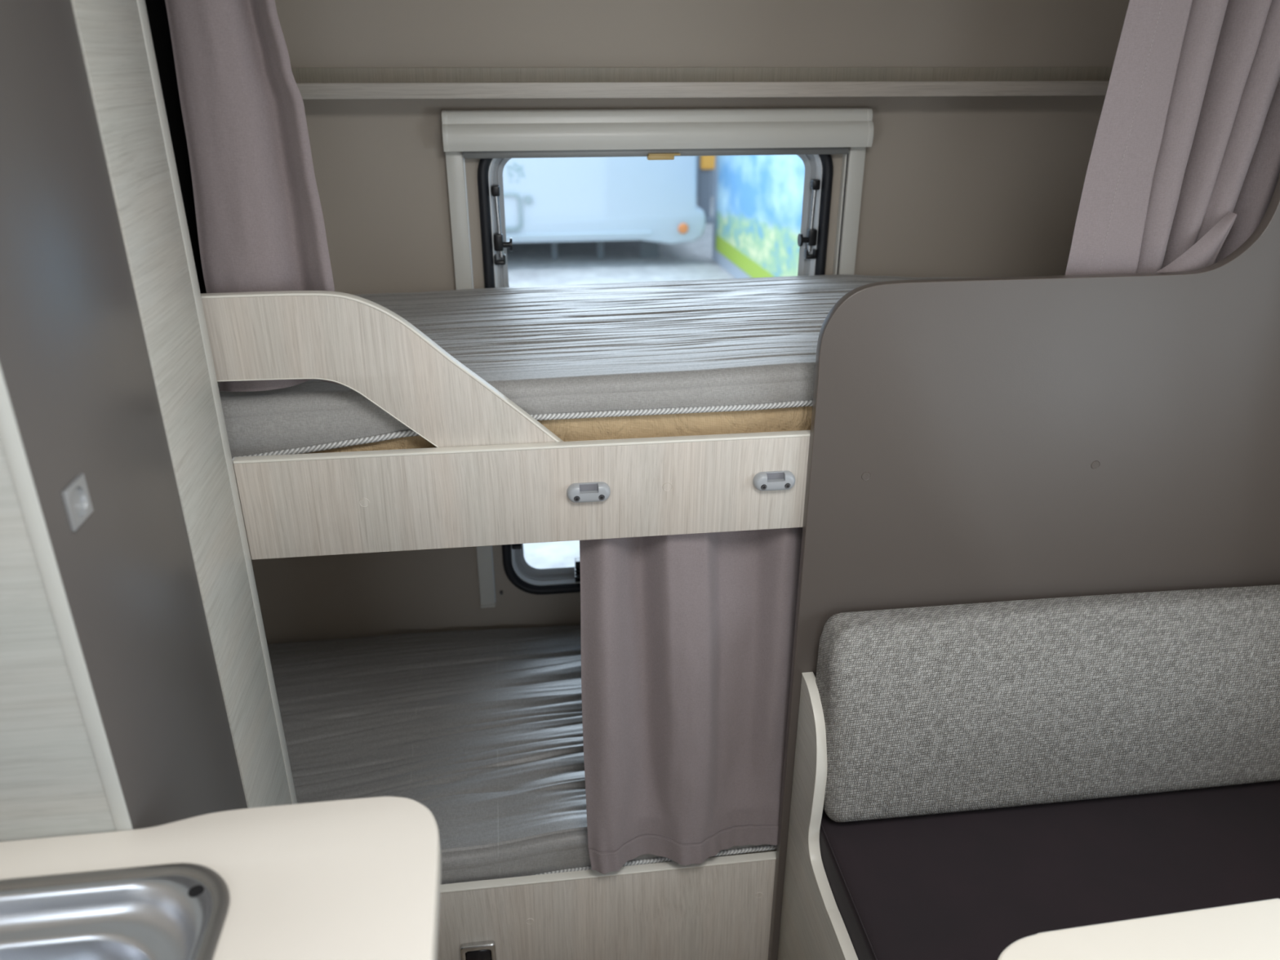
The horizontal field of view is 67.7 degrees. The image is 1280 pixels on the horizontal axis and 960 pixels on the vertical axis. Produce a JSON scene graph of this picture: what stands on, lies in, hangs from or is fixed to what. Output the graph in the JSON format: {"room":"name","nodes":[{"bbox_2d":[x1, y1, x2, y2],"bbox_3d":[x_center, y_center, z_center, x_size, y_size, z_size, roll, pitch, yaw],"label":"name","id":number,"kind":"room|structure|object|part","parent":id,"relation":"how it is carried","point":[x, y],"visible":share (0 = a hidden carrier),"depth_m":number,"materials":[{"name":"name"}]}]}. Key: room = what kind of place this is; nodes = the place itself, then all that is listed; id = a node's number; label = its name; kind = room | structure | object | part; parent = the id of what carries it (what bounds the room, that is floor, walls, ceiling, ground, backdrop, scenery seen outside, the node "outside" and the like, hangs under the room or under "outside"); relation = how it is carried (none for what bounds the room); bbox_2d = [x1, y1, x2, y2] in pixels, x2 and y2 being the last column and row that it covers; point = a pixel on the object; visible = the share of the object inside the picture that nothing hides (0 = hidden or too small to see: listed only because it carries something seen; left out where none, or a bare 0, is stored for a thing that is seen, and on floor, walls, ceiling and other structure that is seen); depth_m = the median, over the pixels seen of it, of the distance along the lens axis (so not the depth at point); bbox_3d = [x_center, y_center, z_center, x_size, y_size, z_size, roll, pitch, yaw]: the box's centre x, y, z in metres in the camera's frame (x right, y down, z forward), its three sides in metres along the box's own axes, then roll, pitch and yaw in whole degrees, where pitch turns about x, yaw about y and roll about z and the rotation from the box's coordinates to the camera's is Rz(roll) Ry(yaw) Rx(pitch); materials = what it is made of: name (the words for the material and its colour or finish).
{"room":"camper van interior","nodes":[
{"label":"camper van interior","id":0,"kind":"room"},
{"bbox_2d":[237,0,1129,644],"bbox_3d":[0.014,-0.259,2.074,2.100,1.960,0.035,-3,25,-7],"label":"wall","id":1,"kind":"structure","parent":0,"point":[953,186],"depth_m":1.88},
{"bbox_2d":[475,545,502,608],"bbox_3d":[0.041,0.052,2.168,0.832,0.503,0.056,-3,25,-7],"label":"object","id":2,"kind":"object","parent":1,"relation":"attached to","point":[484,553],"visible":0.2,"depth_m":2.20,"materials":[{"name":"white plastic"}]},
{"bbox_3d":[-0.356,0.094,2.151,0.032,0.426,0.020,-3,25,-7],"label":"rail","id":3,"kind":"part","parent":2,"relation":"part of","materials":[{"name":"white plastic"}]},
{"bbox_2d":[200,290,810,559],"bbox_3d":[0.063,-0.233,1.670,2.092,0.375,0.721,-3,25,-7],"label":"bunk","id":4,"kind":"object","parent":1,"relation":"attached to","point":[495,474],"visible":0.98,"depth_m":1.35,"materials":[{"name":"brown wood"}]},
{"bbox_2d":[566,481,610,502],"bbox_3d":[-0.074,0.019,1.374,0.063,0.028,0.014,-3,25,-7],"label":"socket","id":5,"kind":"object","parent":4,"relation":"attached to","point":[576,491],"depth_m":1.37,"materials":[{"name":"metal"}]},
{"bbox_2d":[217,274,972,464],"bbox_3d":[0.060,-0.236,1.693,2.060,0.116,0.654,-3,25,-7],"label":"mattress","id":6,"kind":"object","parent":4,"relation":"on","point":[686,357],"visible":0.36,"depth_m":1.44,"materials":[{"name":"grey fabric"}]},
{"bbox_2d":[579,527,802,874],"bbox_3d":[0.083,0.328,1.574,0.362,0.716,0.108,-3,25,-7],"label":"curtain","id":7,"kind":"object","parent":4,"relation":"hanging from","point":[686,640],"visible":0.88,"depth_m":1.58,"materials":[{"name":"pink fabric"}]},
{"bbox_2d":[752,470,795,491],"bbox_3d":[0.199,0.003,1.405,0.063,0.028,0.014,-3,25,-7],"label":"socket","id":8,"kind":"object","parent":4,"relation":"attached to","point":[762,480],"depth_m":1.40,"materials":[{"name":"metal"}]},
{"bbox_2d":[502,543,580,595],"bbox_3d":[0.035,0.064,2.216,0.714,0.406,0.057,-3,25,-7],"label":"window","id":9,"kind":"structure","parent":1,"relation":"in","point":[528,579],"depth_m":2.25,"materials":[{"name":"black plastic"}]},
{"bbox_2d":[477,154,833,288],"bbox_3d":[0.036,-0.514,1.954,0.714,0.384,0.057,-3,25,-7],"label":"window","id":10,"kind":"structure","parent":1,"relation":"in","point":[812,241],"depth_m":1.94,"materials":[{"name":"black plastic"}]},
{"bbox_3d":[-0.274,-0.476,1.911,0.036,0.035,0.027,-3,25,-7],"label":"clamp knob","id":11,"kind":"part","parent":10,"relation":"part of","materials":[{"name":"black plastic"}]},
{"bbox_3d":[0.349,-0.505,1.987,0.036,0.035,0.027,-3,25,-7],"label":"clamp knob","id":12,"kind":"part","parent":10,"relation":"part of","materials":[{"name":"black plastic"}]},
{"bbox_2d":[440,107,874,289],"bbox_3d":[0.042,-0.521,1.908,0.832,0.410,0.056,-3,25,-7],"label":"roller blind","id":13,"kind":"object","parent":1,"relation":"attached to","point":[654,134],"visible":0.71,"depth_m":1.83,"materials":[{"name":"white plastic"}]},
{"bbox_3d":[-0.356,-0.479,1.891,0.032,0.332,0.020,-3,25,-7],"label":"rail","id":14,"kind":"part","parent":13,"relation":"part of","materials":[{"name":"white plastic"}]},
{"bbox_3d":[0.435,-0.521,1.984,0.033,0.332,0.020,-3,25,-7],"label":"rail","id":15,"kind":"part","parent":13,"relation":"part of","materials":[{"name":"white plastic"}]},
{"bbox_2d":[291,66,1112,99],"bbox_3d":[0.025,-0.738,1.772,2.100,0.049,0.122,-3,25,-7],"label":"curtain rail","id":16,"kind":"object","parent":1,"relation":"attached to","point":[313,83],"visible":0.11,"depth_m":1.77,"materials":[{"name":"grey wood"}]},
{"bbox_3d":[0.294,1.552,0.501,2.100,0.040,4.360,-3,25,-7],"label":"floor","id":17,"kind":"structure","parent":0,"visible":0},
{"bbox_2d":[0,0,297,841],"bbox_3d":[-0.709,0.185,1.094,0.385,1.958,0.493,-3,25,-7],"label":"wardrobe","id":18,"kind":"object","parent":17,"relation":"on","point":[138,690],"visible":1,"depth_m":0.92,"materials":[{"name":"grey wood"}]},
{"bbox_3d":[-0.688,0.283,0.878,0.367,1.958,0.016,-3,25,-7],"label":"panel","id":19,"kind":"part","parent":18,"relation":"part of","materials":[{"name":"white wood"}]},
{"bbox_3d":[-0.496,0.019,0.842,0.004,0.037,0.040,-3,25,-7],"label":"flush handle","id":20,"kind":"part","parent":18,"relation":"part of","materials":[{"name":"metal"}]},
{"bbox_3d":[-0.496,0.019,0.842,0.003,0.027,0.027,-3,25,-7],"label":"finger dish","id":21,"kind":"part","parent":18,"relation":"part of","materials":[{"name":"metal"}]},
{"bbox_2d":[436,851,776,959],"bbox_3d":[0.061,0.669,2.080,2.092,0.264,0.717,-3,25,-7],"label":"bunk","id":22,"kind":"object","parent":17,"relation":"on","point":[720,908],"visible":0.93,"depth_m":1.73,"materials":[{"name":"brown wood"}]},
{"bbox_2d":[266,625,777,884],"bbox_3d":[0.060,0.511,2.019,2.060,0.130,0.677,-3,25,-7],"label":"mattress","id":23,"kind":"object","parent":22,"relation":"on","point":[482,730],"visible":0.24,"depth_m":1.92,"materials":[{"name":"grey fabric"}]},
{"bbox_2d":[777,671,857,959],"bbox_3d":[0.742,0.723,1.458,0.892,0.681,0.612,-3,25,-7],"label":"panel","id":24,"kind":"object","parent":17,"relation":"on","point":[812,926],"visible":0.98,"depth_m":1.55,"materials":[{"name":"brown wood"}]},
{"bbox_2d":[819,780,1279,959],"bbox_3d":[0.753,0.685,1.429,0.870,0.126,0.631,-3,25,-7],"label":"seat cushion","id":25,"kind":"object","parent":24,"relation":"on","point":[967,885],"visible":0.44,"depth_m":1.47,"materials":[{"name":"black fabric"}]},
{"bbox_2d":[815,584,1279,822],"bbox_3d":[0.717,0.360,1.559,0.873,0.357,0.135,-3,25,-7],"label":"backrest cushion","id":26,"kind":"object","parent":25,"relation":"on","point":[945,708],"visible":0.9,"depth_m":1.49,"materials":[{"name":"grey fabric"}]},
{"bbox_2d":[768,174,1279,959],"bbox_3d":[0.697,0.013,1.478,0.907,1.958,0.018,-3,25,-7],"label":"partition panel","id":27,"kind":"object","parent":17,"relation":"on","point":[974,440],"visible":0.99,"depth_m":1.42,"materials":[{"name":"beige paint"}]},
{"bbox_2d":[998,898,1279,959],"bbox_3d":[0.817,0.936,0.942,0.835,0.720,0.687,-3,25,-7],"label":"table","id":28,"kind":"object","parent":17,"relation":"on","point":[1251,931],"visible":1,"depth_m":1.04,"materials":[{"name":"laminate"}]},
{"bbox_3d":[-0.457,1.050,0.488,0.651,0.882,1.340,-3,25,-7],"label":"cabinet","id":29,"kind":"object","parent":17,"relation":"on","visible":0},
{"bbox_2d":[0,796,441,959],"bbox_3d":[-0.446,0.626,0.317,0.681,0.030,1.374,-3,25,-7],"label":"countertop","id":30,"kind":"structure","parent":29,"relation":"on","point":[357,878],"depth_m":0.88,"materials":[{"name":"beige laminate"}]},
{"bbox_2d":[0,862,230,959],"bbox_3d":[-0.567,0.505,0.697,0.457,0.132,0.420,-3,25,-7],"label":"sink","id":31,"kind":"object","parent":30,"relation":"in","point":[175,911],"visible":1,"depth_m":0.85,"materials":[{"name":"silver metal"}]},
{"label":"outside","id":32,"kind":"structure","parent":0,"visible":0},
{"bbox_2d":[506,196,734,568],"bbox_3d":[-0.842,-3.946,13.922,30.000,0.100,23.400,-3,25,-7],"label":"ground","id":33,"kind":"structure","parent":32,"point":[529,264],"depth_m":10.02,"materials":[{"name":"concrete"}]},
{"bbox_2d":[502,155,705,260],"bbox_3d":[-2.509,-3.704,10.170,6.190,2.550,2.150,-3,25,-7],"label":"caravan","id":34,"kind":"object","parent":33,"relation":"on","point":[553,200],"visible":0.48,"depth_m":9.73,"materials":[{"name":"white paint"}]},
{"bbox_3d":[-0.929,-2.539,10.330,0.060,0.300,0.080,-3,25,-7],"label":"support leg","id":35,"kind":"part","parent":34,"relation":"part of","materials":[{"name":"grey metal"}]},
{"bbox_3d":[-0.434,-2.565,10.389,0.070,0.300,0.080,-3,25,-7],"label":"support leg","id":36,"kind":"part","parent":34,"relation":"part of","materials":[{"name":"grey metal"}]},
{"bbox_3d":[0.102,-2.593,10.452,0.200,0.300,0.080,-3,25,-7],"label":"support leg","id":37,"kind":"part","parent":34,"relation":"part of","materials":[{"name":"grey metal"}]},
{"bbox_2d":[678,222,688,233],"bbox_3d":[0.453,-2.608,9.911,0.110,0.110,0.025,-3,25,-7],"label":"marker light","id":38,"kind":"object","parent":34,"relation":"attached to","point":[682,227],"depth_m":9.90,"materials":[{"name":"orange plastic"}]},
{"bbox_2d":[697,155,713,223],"bbox_3d":[0.838,-5.037,11.851,0.280,3.600,0.200,-3,25,-7],"label":"steel post","id":39,"kind":"object","parent":33,"relation":"on","point":[704,194],"visible":0.27,"depth_m":12.38,"materials":[{"name":"grey metal"}]},
{"bbox_2d":[700,155,715,169],"bbox_3d":[0.869,-4.122,12.159,0.200,0.320,0.080,-3,25,-7],"label":"flag","id":40,"kind":"object","parent":39,"relation":"attached to","point":[707,162],"visible":0.48,"depth_m":12.15,"materials":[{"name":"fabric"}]},
{"bbox_2d":[696,155,715,196],"bbox_3d":[-0.948,-6.435,13.721,30.000,4.600,0.300,-3,25,-7],"label":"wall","id":41,"kind":"structure","parent":33,"relation":"on","point":[697,157],"depth_m":14.67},
{"bbox_2d":[711,155,804,278],"bbox_3d":[1.352,-2.268,7.195,0.112,2.400,6.120,-4,25,-9],"label":"advertising banner","id":42,"kind":"object","parent":33,"relation":"on","point":[757,199],"visible":0.17,"depth_m":8.61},
{"bbox_3d":[1.358,-2.269,7.196,0.100,2.400,6.120,-4,25,-9],"label":"frame","id":43,"kind":"part","parent":42,"relation":"part of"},
{"bbox_3d":[0.296,-0.265,-0.322,2.100,0.030,4.360,-3,25,-7],"label":"ceiling","id":44,"kind":"structure","parent":0,"visible":0},
{"bbox_2d":[144,0,341,391],"bbox_3d":[-0.508,-0.484,1.179,0.209,0.773,0.058,-3,25,-7],"label":"curtain","id":45,"kind":"object","parent":44,"relation":"hanging from","point":[234,107],"visible":0.77,"depth_m":1.20,"materials":[{"name":"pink fabric"}]},
{"bbox_2d":[1065,0,1279,275],"bbox_3d":[0.788,-0.544,1.318,0.393,0.755,0.112,-3,25,-7],"label":"curtain","id":46,"kind":"object","parent":44,"relation":"hanging from","point":[1184,166],"visible":0.75,"depth_m":1.31,"materials":[{"name":"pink fabric"}]}
]}

